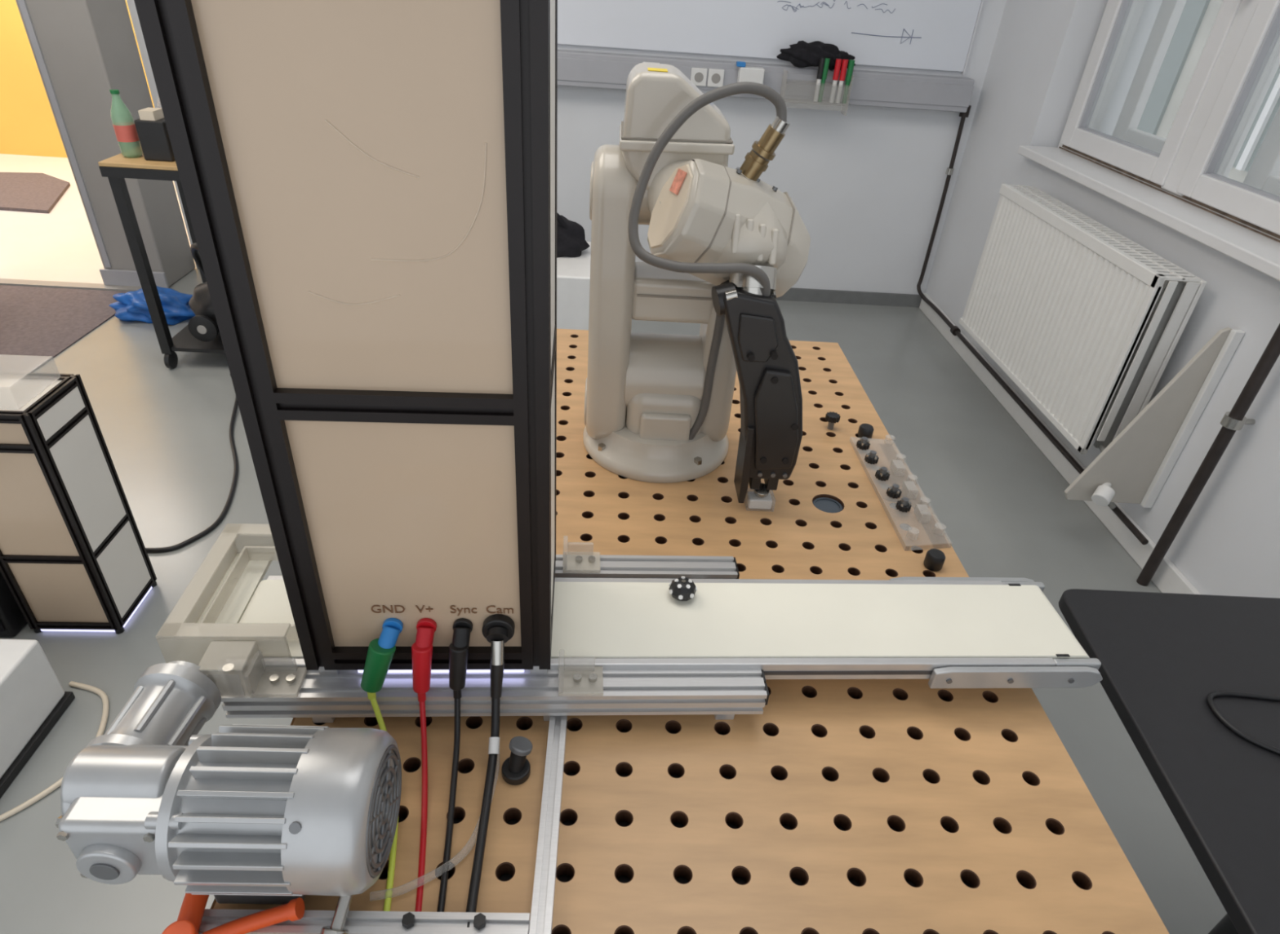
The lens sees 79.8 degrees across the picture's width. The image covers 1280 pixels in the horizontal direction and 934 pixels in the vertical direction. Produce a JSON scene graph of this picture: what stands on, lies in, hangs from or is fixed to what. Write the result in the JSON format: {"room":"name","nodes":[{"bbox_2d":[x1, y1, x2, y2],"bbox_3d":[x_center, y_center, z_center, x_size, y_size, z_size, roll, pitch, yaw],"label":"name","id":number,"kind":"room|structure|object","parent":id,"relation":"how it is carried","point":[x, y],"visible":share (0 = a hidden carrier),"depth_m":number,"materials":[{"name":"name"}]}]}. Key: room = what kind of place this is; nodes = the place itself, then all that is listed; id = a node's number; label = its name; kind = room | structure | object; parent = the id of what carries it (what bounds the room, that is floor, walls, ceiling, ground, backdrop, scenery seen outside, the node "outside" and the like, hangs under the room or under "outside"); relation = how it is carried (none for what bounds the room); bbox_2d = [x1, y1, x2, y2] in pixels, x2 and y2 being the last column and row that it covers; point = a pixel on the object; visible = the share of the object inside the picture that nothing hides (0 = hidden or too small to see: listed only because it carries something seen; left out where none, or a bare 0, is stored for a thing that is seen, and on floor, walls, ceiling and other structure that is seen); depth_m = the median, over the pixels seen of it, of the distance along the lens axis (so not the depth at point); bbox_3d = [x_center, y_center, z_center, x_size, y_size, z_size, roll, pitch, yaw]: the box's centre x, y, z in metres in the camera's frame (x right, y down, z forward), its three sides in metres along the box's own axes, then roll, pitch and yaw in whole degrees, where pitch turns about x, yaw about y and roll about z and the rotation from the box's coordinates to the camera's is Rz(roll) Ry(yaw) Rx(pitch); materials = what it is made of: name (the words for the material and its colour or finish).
{"room":"workspace","nodes":[
{"label":"workspace","id":0,"kind":"room"},
{"bbox_2d":[0,0,154,157],"bbox_3d":[-3.871,-3.752,5.012,4.500,3.300,0.100,2,33,-3],"label":"wall","id":1,"kind":"structure","parent":0,"point":[28,124],"depth_m":5.63,"materials":[{"name":"yellow paint"}]},
{"bbox_2d":[15,0,195,288],"bbox_3d":[-2.424,-2.360,3.068,0.310,3.300,0.328,2,33,-3],"label":"wall","id":2,"kind":"structure","parent":0,"point":[89,48],"depth_m":3.46,"materials":[{"name":"paint"}]},
{"bbox_2d":[126,0,1006,294],"bbox_3d":[-0.049,-2.407,3.409,4.480,3.300,0.200,2,33,-3],"label":"wall","id":3,"kind":"structure","parent":0,"point":[866,184],"depth_m":3.88,"materials":[{"name":"paint"}]},
{"bbox_2d":[195,263,921,307],"bbox_3d":[-0.393,-1.012,4.195,3.970,0.070,0.015,2,33,-3],"label":"baseboard","id":4,"kind":"structure","parent":3,"relation":"attached to","point":[794,294],"depth_m":4.27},
{"bbox_2d":[557,48,974,112],"bbox_3d":[0.128,-1.847,3.606,2.900,0.143,0.094,2,33,-3],"label":"duct","id":5,"kind":"object","parent":3,"relation":"attached to","point":[582,68],"visible":0.48,"depth_m":3.59,"materials":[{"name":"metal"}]},
{"bbox_2d":[642,61,724,87],"bbox_3d":[0.200,-1.823,3.558,0.382,0.085,0.013,2,33,-3],"label":"power socket","id":6,"kind":"object","parent":5,"relation":"attached to","point":[699,75],"visible":0.82,"depth_m":3.56,"materials":[{"name":"white plastic"}]},
{"bbox_2d":[736,61,764,84],"bbox_3d":[0.505,-1.808,3.543,0.130,0.115,0.063,2,33,-3],"label":"wall box","id":7,"kind":"object","parent":5,"relation":"attached to","point":[745,73],"visible":0.78,"depth_m":3.51,"materials":[{"name":"white plastic"}]},
{"bbox_2d":[776,40,855,115],"bbox_3d":[0.808,-1.810,3.554,0.371,0.292,0.118,2,33,-3],"label":"holder","id":8,"kind":"object","parent":5,"relation":"attached to","point":[802,54],"visible":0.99,"depth_m":3.51,"materials":[{"name":"fabric"}]},
{"bbox_2d":[783,97,846,106],"bbox_3d":[0.814,-1.716,3.599,0.300,0.008,0.080,2,33,-3],"label":"shelf","id":9,"kind":"object","parent":8,"relation":"attached to","point":[816,100],"depth_m":3.58,"materials":[{"name":"white plastic"}]},
{"bbox_2d":[785,79,850,87],"bbox_3d":[0.819,-1.783,3.555,0.300,0.008,0.080,2,33,-3],"label":"shelf","id":10,"kind":"object","parent":8,"relation":"attached to","point":[820,82],"depth_m":3.53,"materials":[{"name":"white plastic"}]},
{"bbox_2d":[557,0,983,74],"bbox_3d":[0.155,-2.449,3.251,2.868,1.230,0.022,2,33,-3],"label":"whiteboard","id":11,"kind":"object","parent":3,"relation":"attached to","point":[921,34],"visible":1,"depth_m":3.53,"materials":[{"name":"plastic"}]},
{"bbox_2d":[0,153,1226,933],"bbox_3d":[-1.773,-0.507,3.428,7.800,0.100,10.500,2,33,-3],"label":"floor","id":12,"kind":"structure","parent":0,"point":[1004,509],"depth_m":2.52,"materials":[{"name":"plastic"}]},
{"bbox_2d":[0,571,26,637],"bbox_3d":[-1.723,0.175,1.945,0.310,0.400,0.328,2,33,-3],"label":"case","id":13,"kind":"object","parent":12,"relation":"on","point":[12,620],"visible":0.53,"depth_m":1.91,"materials":[{"name":"black plastic"}]},
{"bbox_2d":[0,172,70,213],"bbox_3d":[-4.229,-1.831,5.046,1.150,0.020,0.850,2,33,-3],"label":"floor mat","id":14,"kind":"object","parent":12,"relation":"on","point":[27,192],"visible":1,"depth_m":5.02,"materials":[{"name":"carpet"}]},
{"bbox_2d":[0,638,75,798],"bbox_3d":[-1.550,0.535,1.601,0.470,0.200,0.315,2,33,-3],"label":"box","id":15,"kind":"object","parent":12,"relation":"on","point":[33,699],"visible":1,"depth_m":1.65,"materials":[{"name":"plastic"}]},
{"bbox_2d":[0,680,109,821],"bbox_3d":[-1.334,0.650,1.623,0.233,0.012,0.461,16,35,17],"label":"cable","id":16,"kind":"object","parent":12,"relation":"on","point":[103,695],"visible":0.85,"depth_m":1.72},
{"bbox_2d":[0,284,128,372],"bbox_3d":[-3.798,-0.543,3.156,2.730,0.006,1.360,2,33,-3],"label":"carpet","id":17,"kind":"object","parent":12,"relation":"on","point":[41,323],"visible":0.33,"depth_m":3.46,"materials":[{"name":"carpet"}]},
{"bbox_2d":[0,354,156,634],"bbox_3d":[-1.422,0.081,1.849,0.218,0.700,0.195,2,33,-4],"label":"base cabinet","id":18,"kind":"object","parent":12,"relation":"on","point":[74,557],"visible":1,"depth_m":1.81,"materials":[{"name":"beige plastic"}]},
{"bbox_2d":[0,243,165,291],"bbox_3d":[-3.781,-1.085,3.973,2.800,0.012,0.580,2,33,-3],"label":"threshold","id":19,"kind":"object","parent":12,"relation":"on","point":[24,265],"visible":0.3,"depth_m":3.98,"materials":[{"name":"beige"}]},
{"bbox_2d":[108,285,195,324],"bbox_3d":[-2.237,-0.770,3.553,0.399,0.143,0.260,2,33,-3],"label":"plastic bag","id":20,"kind":"object","parent":12,"relation":"on","point":[130,306],"visible":0.73,"depth_m":3.49,"materials":[{"name":"plastic"}]},
{"bbox_2d":[97,153,225,368],"bbox_3d":[-1.629,-0.862,3.149,0.630,0.815,0.512,2,33,-3],"label":"trolley","id":21,"kind":"object","parent":12,"relation":"on","point":[117,167],"visible":0.3,"depth_m":2.90,"materials":[{"name":"black metal"}]},
{"bbox_2d":[109,88,142,158],"bbox_3d":[-1.844,-1.226,2.735,0.069,0.220,0.069,2,33,-3],"label":"plastic bottle","id":22,"kind":"object","parent":21,"relation":"on","point":[123,123],"visible":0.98,"depth_m":2.72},
{"bbox_2d":[134,106,175,161],"bbox_3d":[-1.731,-1.204,2.764,0.100,0.165,0.120,2,33,-3],"label":"box","id":23,"kind":"object","parent":21,"relation":"on","point":[151,126],"visible":0.73,"depth_m":2.72,"materials":[{"name":"black plastic"}]},
{"bbox_2d":[170,324,225,353],"bbox_3d":[-1.649,-0.595,3.325,0.610,0.015,0.460,2,33,-3],"label":"shelf","id":24,"kind":"object","parent":21,"relation":"attached to","point":[184,341],"depth_m":3.16,"materials":[{"name":"black metal"}]},
{"bbox_2d":[187,242,219,341],"bbox_3d":[-1.678,-0.747,3.176,0.381,0.400,0.336,2,33,-3],"label":"vacuum cleaner","id":25,"kind":"object","parent":21,"relation":"on","point":[203,326],"visible":0.3,"depth_m":3.11,"materials":[{"name":"black plastic"}]},
{"bbox_2d":[145,374,238,552],"bbox_3d":[-1.472,-0.055,2.595,0.358,0.103,0.955,2,33,-3],"label":"cable","id":26,"kind":"object","parent":12,"relation":"on","point":[231,494],"visible":0.74,"depth_m":2.42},
{"bbox_2d":[556,241,591,329],"bbox_3d":[-0.360,-0.500,2.923,0.470,0.620,0.403,2,33,-3],"label":"storage cabinet","id":27,"kind":"object","parent":12,"relation":"on","point":[573,273],"visible":0.02,"depth_m":2.65,"materials":[{"name":"white plastic"}]},
{"bbox_2d":[556,212,590,257],"bbox_3d":[-0.314,-0.860,2.765,0.269,0.160,0.174,2,33,-3],"label":"bag","id":28,"kind":"object","parent":27,"relation":"on","point":[571,235],"visible":0.45,"depth_m":2.73,"materials":[{"name":"fabric"}]},
{"bbox_2d":[209,328,1168,933],"bbox_3d":[0.027,0.434,1.409,0.936,0.777,1.693,2,33,-3],"label":"workbench","id":29,"kind":"object","parent":12,"relation":"on","point":[843,806],"depth_m":0.87,"materials":[{"name":"brown wood"}]},
{"bbox_2d":[55,661,401,904],"bbox_3d":[-0.394,0.302,0.757,0.304,0.159,0.227,2,33,-3],"label":"motor","id":30,"kind":"object","parent":29,"relation":"on","point":[237,813],"visible":1,"depth_m":0.68,"materials":[{"name":"silver metal"}]},
{"bbox_2d":[365,745,401,877],"bbox_3d":[-0.243,0.325,0.726,0.004,0.114,0.114,2,33,-3],"label":"grille","id":31,"kind":"object","parent":30,"relation":"attached to","point":[383,764],"depth_m":0.71,"materials":[{"name":"silver metal"}]},
{"bbox_2d":[161,893,304,933],"bbox_3d":[-0.362,0.431,0.670,0.110,0.047,0.133,2,33,-3],"label":"clamp","id":32,"kind":"object","parent":29,"relation":"on","point":[192,910],"visible":0.83,"depth_m":0.69,"materials":[{"name":"plastic"}]},
{"bbox_2d":[320,894,353,933],"bbox_3d":[-0.275,0.418,0.698,0.024,0.043,0.066,8,34,5],"label":"metal fitting","id":33,"kind":"object","parent":29,"relation":"on","point":[344,903],"visible":0.87,"depth_m":0.70,"materials":[{"name":"metal"}]},
{"bbox_2d":[360,617,403,911],"bbox_3d":[-0.265,0.340,0.726,0.051,0.147,0.402,-1,34,-8],"label":"cable","id":34,"kind":"object","parent":29,"relation":"on","point":[380,652],"visible":0.88,"depth_m":0.84,"materials":[{"name":"plastic"}]},
{"bbox_2d":[198,715,567,933],"bbox_3d":[-0.243,0.429,0.703,0.321,0.028,0.505,2,33,-3],"label":"frame","id":35,"kind":"object","parent":29,"relation":"on","point":[312,922],"visible":0.98,"depth_m":0.71,"materials":[{"name":"silver metal"}]},
{"bbox_2d":[411,617,436,911],"bbox_3d":[-0.224,0.342,0.731,0.028,0.152,0.401,-1,34,-7],"label":"cable","id":36,"kind":"object","parent":29,"relation":"on","point":[422,649],"visible":0.99,"depth_m":0.84,"materials":[{"name":"plastic"}]},
{"bbox_2d":[436,617,472,911],"bbox_3d":[-0.193,0.341,0.733,0.026,0.148,0.399,1,33,-5],"label":"cable","id":37,"kind":"object","parent":29,"relation":"on","point":[459,647],"visible":1,"depth_m":0.85,"materials":[{"name":"black plastic"}]},
{"bbox_2d":[453,617,472,631],"bbox_3d":[-0.199,0.180,0.862,0.022,0.022,0.006,1,33,-5],"label":"socket","id":38,"kind":"object","parent":37,"relation":"attached to","point":[461,624],"depth_m":0.86,"materials":[{"name":"black plastic"}]},
{"bbox_2d":[466,613,515,927],"bbox_3d":[-0.151,0.338,0.731,0.036,0.149,0.404,1,33,-5],"label":"cable","id":39,"kind":"object","parent":29,"relation":"on","point":[497,629],"visible":1,"depth_m":0.85,"materials":[{"name":"black plastic"}]},
{"bbox_2d":[501,736,532,785],"bbox_3d":[-0.138,0.326,0.856,0.034,0.044,0.038,2,33,-3],"label":"screw","id":40,"kind":"object","parent":29,"relation":"on","point":[516,769],"visible":1,"depth_m":0.85,"materials":[{"name":"plastic"}]},
{"bbox_2d":[218,536,1102,723],"bbox_3d":[0.042,0.208,1.008,1.083,0.095,0.253,1,33,-5],"label":"conveyor belt","id":41,"kind":"object","parent":29,"relation":"on","point":[714,651],"depth_m":0.96,"materials":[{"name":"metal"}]},
{"bbox_2d":[155,523,298,696],"bbox_3d":[-0.480,0.170,0.945,0.140,0.055,0.254,1,33,-5],"label":"acrylic tray box","id":42,"kind":"object","parent":41,"relation":"attached to","point":[200,628],"visible":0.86,"depth_m":0.94,"materials":[{"name":"plastic"}]},
{"bbox_2d":[243,661,307,697],"bbox_3d":[-0.410,0.233,0.865,0.052,0.034,0.040,1,33,-5],"label":"bracket","id":43,"kind":"object","parent":41,"relation":"attached to","point":[274,678],"depth_m":0.87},
{"bbox_2d":[133,0,557,675],"bbox_3d":[-0.227,-0.119,0.778,0.277,0.740,0.208,1,33,-5],"label":"tower","id":44,"kind":"object","parent":41,"relation":"on","point":[369,187],"visible":1,"depth_m":0.64,"materials":[{"name":"metal"}]},
{"bbox_2d":[382,617,403,632],"bbox_3d":[-0.276,0.178,0.855,0.022,0.022,0.006,1,33,-5],"label":"socket","id":45,"kind":"object","parent":44,"relation":"attached to","point":[390,624],"depth_m":0.85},
{"bbox_2d":[416,617,436,631],"bbox_3d":[-0.239,0.179,0.859,0.022,0.022,0.006,1,33,-5],"label":"socket","id":46,"kind":"object","parent":44,"relation":"attached to","point":[424,624],"depth_m":0.85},
{"bbox_2d":[668,576,697,600],"bbox_3d":[0.057,0.161,1.016,0.038,0.026,0.039,2,33,-3],"label":"ball","id":47,"kind":"object","parent":41,"relation":"on","point":[682,588],"visible":1,"depth_m":1.00,"materials":[{"name":"black plastic"}]},
{"bbox_2d":[582,62,810,502],"bbox_3d":[0.092,-0.293,1.271,0.361,0.648,0.362,2,33,-3],"label":"robot arm","id":48,"kind":"object","parent":29,"relation":"on","point":[724,242],"visible":1,"depth_m":1.18,"materials":[{"name":"metal"}]},
{"bbox_2d":[744,483,773,511],"bbox_3d":[0.207,0.049,1.317,0.048,0.041,0.036,2,33,-3],"label":"held workpiece","id":49,"kind":"object","parent":48,"relation":"in","point":[761,498],"visible":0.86,"depth_m":1.31,"materials":[{"name":"metal"}]},
{"bbox_2d":[825,411,840,430],"bbox_3d":[0.391,-0.092,1.561,0.028,0.032,0.028,2,33,-3],"label":"screw","id":50,"kind":"object","parent":29,"relation":"on","point":[833,417],"visible":1,"depth_m":1.55,"materials":[{"name":"black metal"}]},
{"bbox_2d":[857,423,874,439],"bbox_3d":[0.455,-0.071,1.544,0.029,0.024,0.029,2,33,-3],"label":"stopper","id":51,"kind":"object","parent":29,"relation":"on","point":[866,430],"visible":0.92,"depth_m":1.53,"materials":[{"name":"black plastic"}]},
{"bbox_2d":[856,436,946,549],"bbox_3d":[0.467,0.032,1.384,0.088,0.030,0.343,2,33,-3],"label":"balls","id":52,"kind":"object","parent":29,"relation":"on","point":[904,504],"visible":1,"depth_m":1.40,"materials":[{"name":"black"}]},
{"bbox_2d":[1058,588,1279,933],"bbox_3d":[1.038,0.796,1.008,0.962,0.740,1.022,2,33,-3],"label":"desk","id":53,"kind":"object","parent":12,"relation":"on","point":[1161,655],"visible":1,"depth_m":1.02,"materials":[{"name":"plastic"}]},
{"bbox_2d":[1206,690,1279,755],"bbox_3d":[0.914,0.355,0.984,0.309,0.007,0.160,2,33,-3],"label":"cable","id":54,"kind":"object","parent":53,"relation":"on","point":[1211,695],"visible":1,"depth_m":1.02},
{"bbox_2d":[924,0,1279,598],"bbox_3d":[1.913,-0.630,0.940,0.340,3.300,6.350,2,33,-3],"label":"wall","id":55,"kind":"structure","parent":0,"point":[1228,544],"depth_m":2.51,"materials":[{"name":"paint"}]},
{"bbox_2d":[916,105,1148,544],"bbox_3d":[1.593,-0.757,3.075,0.050,0.955,2.222,2,33,-3],"label":"pipe","id":56,"kind":"object","parent":55,"relation":"attached to","point":[954,330],"visible":0.96,"depth_m":3.55,"materials":[{"name":"metal"}]},
{"bbox_2d":[919,293,1200,594],"bbox_3d":[1.603,-0.206,3.181,0.020,0.090,2.630,2,33,-3],"label":"baseboard","id":57,"kind":"structure","parent":55,"relation":"attached to","point":[1167,577],"depth_m":2.92,"materials":[{"name":"white plastic"}]},
{"bbox_2d":[959,183,1206,508],"bbox_3d":[1.530,-0.471,2.771,0.227,0.756,1.318,2,33,-3],"label":"radiator","id":58,"kind":"object","parent":55,"relation":"attached to","point":[1086,320],"visible":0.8,"depth_m":2.59,"materials":[{"name":"white metal"}]},
{"bbox_2d":[1031,197,1058,200],"bbox_3d":[1.546,-1.022,2.932,0.108,0.007,0.018,2,33,-3],"label":"grille","id":59,"kind":"object","parent":58,"relation":"attached to","point":[1035,198],"depth_m":2.93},
{"bbox_2d":[1035,200,1062,203],"bbox_3d":[1.546,-1.006,2.907,0.108,0.007,0.018,2,33,-3],"label":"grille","id":60,"kind":"object","parent":58,"relation":"attached to","point":[1039,201],"depth_m":2.90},
{"bbox_2d":[1038,201,1066,205],"bbox_3d":[1.547,-0.989,2.882,0.108,0.007,0.018,2,33,-3],"label":"grille","id":61,"kind":"object","parent":58,"relation":"attached to","point":[1058,203],"depth_m":2.88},
{"bbox_2d":[1042,204,1070,207],"bbox_3d":[1.548,-0.973,2.857,0.108,0.007,0.018,2,33,-3],"label":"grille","id":62,"kind":"object","parent":58,"relation":"attached to","point":[1046,205],"depth_m":2.85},
{"bbox_2d":[1044,205,1074,209],"bbox_3d":[1.548,-0.956,2.832,0.108,0.007,0.018,2,33,-3],"label":"grille","id":63,"kind":"object","parent":58,"relation":"attached to","point":[1064,207],"depth_m":2.83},
{"bbox_2d":[1049,208,1077,212],"bbox_3d":[1.549,-0.940,2.807,0.108,0.007,0.018,2,33,-3],"label":"grille","id":64,"kind":"object","parent":58,"relation":"attached to","point":[1070,210],"depth_m":2.80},
{"bbox_2d":[1053,210,1082,213],"bbox_3d":[1.549,-0.923,2.782,0.108,0.007,0.018,2,33,-3],"label":"grille","id":65,"kind":"object","parent":58,"relation":"attached to","point":[1057,211],"depth_m":2.78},
{"bbox_2d":[1057,213,1086,216],"bbox_3d":[1.550,-0.906,2.757,0.108,0.007,0.018,2,33,-3],"label":"grille","id":66,"kind":"object","parent":58,"relation":"attached to","point":[1061,214],"depth_m":2.75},
{"bbox_2d":[1060,214,1090,218],"bbox_3d":[1.550,-0.890,2.732,0.108,0.007,0.018,2,33,-3],"label":"grille","id":67,"kind":"object","parent":58,"relation":"attached to","point":[1074,216],"depth_m":2.73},
{"bbox_2d":[1064,217,1094,221],"bbox_3d":[1.551,-0.873,2.707,0.108,0.007,0.018,2,33,-3],"label":"grille","id":68,"kind":"object","parent":58,"relation":"attached to","point":[1079,219],"depth_m":2.70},
{"bbox_2d":[1069,219,1099,223],"bbox_3d":[1.552,-0.857,2.682,0.108,0.007,0.018,2,33,-3],"label":"grille","id":69,"kind":"object","parent":58,"relation":"attached to","point":[1083,221],"depth_m":2.68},
{"bbox_2d":[1073,222,1103,226],"bbox_3d":[1.552,-0.840,2.657,0.108,0.007,0.018,2,33,-3],"label":"grille","id":70,"kind":"object","parent":58,"relation":"attached to","point":[1086,224],"depth_m":2.65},
{"bbox_2d":[1077,224,1108,228],"bbox_3d":[1.553,-0.824,2.632,0.108,0.007,0.018,2,33,-3],"label":"grille","id":71,"kind":"object","parent":58,"relation":"attached to","point":[1090,226],"depth_m":2.63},
{"bbox_2d":[1081,226,1113,231],"bbox_3d":[1.553,-0.807,2.607,0.108,0.007,0.018,2,33,-3],"label":"grille","id":72,"kind":"object","parent":58,"relation":"attached to","point":[1092,228],"depth_m":2.60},
{"bbox_2d":[1087,230,1117,234],"bbox_3d":[1.554,-0.790,2.582,0.108,0.007,0.018,2,33,-3],"label":"grille","id":73,"kind":"object","parent":58,"relation":"attached to","point":[1108,232],"depth_m":2.58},
{"bbox_2d":[1091,232,1122,236],"bbox_3d":[1.554,-0.774,2.557,0.108,0.007,0.018,2,33,-3],"label":"grille","id":74,"kind":"object","parent":58,"relation":"attached to","point":[1113,234],"depth_m":2.55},
{"bbox_2d":[1095,235,1128,239],"bbox_3d":[1.555,-0.757,2.532,0.108,0.007,0.018,2,33,-3],"label":"grille","id":75,"kind":"object","parent":58,"relation":"attached to","point":[1108,237],"depth_m":2.53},
{"bbox_2d":[1099,237,1132,242],"bbox_3d":[1.555,-0.741,2.507,0.108,0.007,0.018,2,33,-3],"label":"grille","id":76,"kind":"object","parent":58,"relation":"attached to","point":[1107,239],"depth_m":2.50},
{"bbox_2d":[1105,240,1137,244],"bbox_3d":[1.556,-0.724,2.482,0.108,0.007,0.018,2,33,-3],"label":"grille","id":77,"kind":"object","parent":58,"relation":"attached to","point":[1118,242],"depth_m":2.48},
{"bbox_2d":[1109,243,1142,248],"bbox_3d":[1.556,-0.708,2.457,0.108,0.007,0.018,2,33,-3],"label":"grille","id":78,"kind":"object","parent":58,"relation":"attached to","point":[1117,245],"depth_m":2.45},
{"bbox_2d":[1115,246,1148,251],"bbox_3d":[1.557,-0.691,2.432,0.108,0.007,0.018,2,33,-3],"label":"grille","id":79,"kind":"object","parent":58,"relation":"attached to","point":[1126,248],"depth_m":2.43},
{"bbox_2d":[1120,249,1154,253],"bbox_3d":[1.558,-0.675,2.407,0.108,0.007,0.018,2,33,-3],"label":"grille","id":80,"kind":"object","parent":58,"relation":"attached to","point":[1135,251],"depth_m":2.40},
{"bbox_2d":[1124,252,1159,257],"bbox_3d":[1.558,-0.658,2.382,0.108,0.007,0.018,2,33,-3],"label":"grille","id":81,"kind":"object","parent":58,"relation":"attached to","point":[1132,254],"depth_m":2.38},
{"bbox_2d":[1130,255,1164,260],"bbox_3d":[1.559,-0.641,2.357,0.108,0.007,0.018,2,33,-3],"label":"grille","id":82,"kind":"object","parent":58,"relation":"attached to","point":[1138,257],"depth_m":2.35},
{"bbox_2d":[1136,258,1171,263],"bbox_3d":[1.559,-0.625,2.332,0.108,0.007,0.018,2,33,-3],"label":"grille","id":83,"kind":"object","parent":58,"relation":"attached to","point":[1144,260],"depth_m":2.33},
{"bbox_2d":[1142,262,1177,266],"bbox_3d":[1.560,-0.608,2.307,0.108,0.007,0.018,2,33,-3],"label":"grille","id":84,"kind":"object","parent":58,"relation":"attached to","point":[1149,264],"depth_m":2.30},
{"bbox_2d":[1147,265,1182,270],"bbox_3d":[1.560,-0.592,2.282,0.108,0.007,0.018,2,33,-3],"label":"grille","id":85,"kind":"object","parent":58,"relation":"attached to","point":[1155,267],"depth_m":2.28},
{"bbox_2d":[1153,268,1189,273],"bbox_3d":[1.561,-0.575,2.257,0.108,0.007,0.018,2,33,-3],"label":"grille","id":86,"kind":"object","parent":58,"relation":"attached to","point":[1161,270],"depth_m":2.25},
{"bbox_2d":[1159,271,1195,277],"bbox_3d":[1.562,-0.559,2.232,0.108,0.007,0.018,2,33,-3],"label":"grille","id":87,"kind":"object","parent":58,"relation":"attached to","point":[1185,274],"depth_m":2.23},
{"bbox_2d":[1165,275,1202,281],"bbox_3d":[1.562,-0.542,2.207,0.108,0.007,0.018,2,33,-3],"label":"grille","id":88,"kind":"object","parent":58,"relation":"attached to","point":[1173,278],"depth_m":2.20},
{"bbox_2d":[1057,0,1146,148],"bbox_3d":[1.882,-2.040,2.759,0.120,1.735,0.060,2,33,-3],"label":"window frame","id":89,"kind":"object","parent":55,"relation":"attached to","point":[1140,4],"visible":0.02,"depth_m":3.03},
{"bbox_2d":[1124,128,1166,153],"bbox_3d":[1.970,-1.177,2.876,0.040,0.090,0.500,2,33,-3],"label":"window frame","id":90,"kind":"object","parent":55,"relation":"attached to","point":[1155,143],"visible":0.26,"depth_m":2.96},
{"bbox_2d":[1017,145,1279,281],"bbox_3d":[1.714,-0.860,2.516,0.200,0.035,1.740,2,33,-3],"label":"window sill","id":91,"kind":"structure","parent":55,"relation":"attached to","point":[1258,251],"depth_m":2.41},
{"bbox_2d":[1058,146,1279,242],"bbox_3d":[1.784,-0.892,2.539,0.006,0.005,1.650,2,33,-3],"label":"joint","id":92,"kind":"object","parent":91,"relation":"on","point":[1115,171],"visible":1,"depth_m":2.52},
{"bbox_2d":[1111,0,1186,140],"bbox_3d":[2.014,-1.994,2.690,0.040,1.660,0.090,2,33,-3],"label":"window frame","id":93,"kind":"object","parent":55,"relation":"hanging from","point":[1170,11],"visible":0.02,"depth_m":2.96,"materials":[{"name":"plastic"}]},
{"bbox_2d":[1064,327,1244,507],"bbox_3d":[1.512,-0.136,2.287,0.283,0.605,0.035,2,33,-3],"label":"shelf bracket","id":94,"kind":"object","parent":55,"relation":"attached to","point":[1137,464],"visible":0.98,"depth_m":2.32,"materials":[{"name":"white plastic"}]},
{"bbox_2d":[1065,147,1279,239],"bbox_3d":[1.845,-0.893,2.540,0.120,0.060,1.570,2,33,-3],"label":"window frame","id":95,"kind":"object","parent":55,"relation":"attached to","point":[1065,148],"visible":0.05,"depth_m":2.52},
{"bbox_2d":[1061,0,1279,235],"bbox_3d":[1.875,-1.614,2.108,0.122,1.670,1.515,2,33,-3],"label":"window","id":96,"kind":"structure","parent":95,"relation":"attached to","point":[1263,15],"depth_m":2.41,"materials":[{"name":"plastic"}]},
{"bbox_2d":[1077,0,1133,128],"bbox_3d":[1.833,-1.999,2.677,0.042,1.540,0.020,2,33,-3],"label":"window frame","id":97,"kind":"object","parent":96,"relation":"attached to","point":[1124,10],"depth_m":2.95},
{"bbox_2d":[1079,126,1159,157],"bbox_3d":[1.791,-1.206,2.853,0.042,0.020,0.560,2,33,-3],"label":"window frame","id":98,"kind":"object","parent":96,"relation":"attached to","point":[1137,147],"depth_m":2.83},
{"bbox_2d":[1203,3,1279,173],"bbox_3d":[1.848,-1.557,2.010,0.042,1.540,0.020,2,33,-3],"label":"window frame","id":99,"kind":"object","parent":96,"relation":"attached to","point":[1273,33],"depth_m":2.29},
{"bbox_2d":[1204,173,1279,201],"bbox_3d":[1.806,-0.745,2.157,0.042,0.020,0.630,2,33,-3],"label":"window frame","id":100,"kind":"object","parent":96,"relation":"attached to","point":[1254,189],"depth_m":2.27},
{"bbox_2d":[1136,323,1279,586],"bbox_3d":[1.692,-1.011,1.492,0.080,3.300,0.050,2,33,-3],"label":"riser pipe","id":101,"kind":"object","parent":55,"relation":"attached to","point":[1233,420],"visible":1,"depth_m":2.12,"materials":[{"name":"metal"}]},
{"bbox_2d":[1222,52,1279,177],"bbox_3d":[2.025,-1.668,2.198,0.040,1.660,0.090,2,33,-3],"label":"window frame","id":102,"kind":"object","parent":55,"relation":"attached to","point":[1277,64],"visible":0.02,"depth_m":2.49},
{"bbox_2d":[1243,106,1279,189],"bbox_3d":[2.028,-1.552,2.023,0.040,1.660,0.090,2,33,-3],"label":"window frame","id":103,"kind":"object","parent":55,"relation":"hanging from","point":[1266,162],"visible":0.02,"depth_m":2.40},
{"bbox_2d":[1262,175,1279,195],"bbox_3d":[1.986,-0.717,2.180,0.040,0.090,0.570,2,33,-3],"label":"window frame","id":104,"kind":"object","parent":55,"relation":"attached to","point":[1272,185],"visible":0.49,"depth_m":2.37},
{"label":"outside","id":105,"kind":"structure","parent":0,"visible":0},
{"bbox_2d":[1136,0,1279,182],"bbox_3d":[8.023,-3.468,4.385,0.400,13.000,22.000,2,33,-3],"label":"window pane","id":106,"kind":"object","parent":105,"point":[1197,20],"visible":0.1,"depth_m":10.72,"materials":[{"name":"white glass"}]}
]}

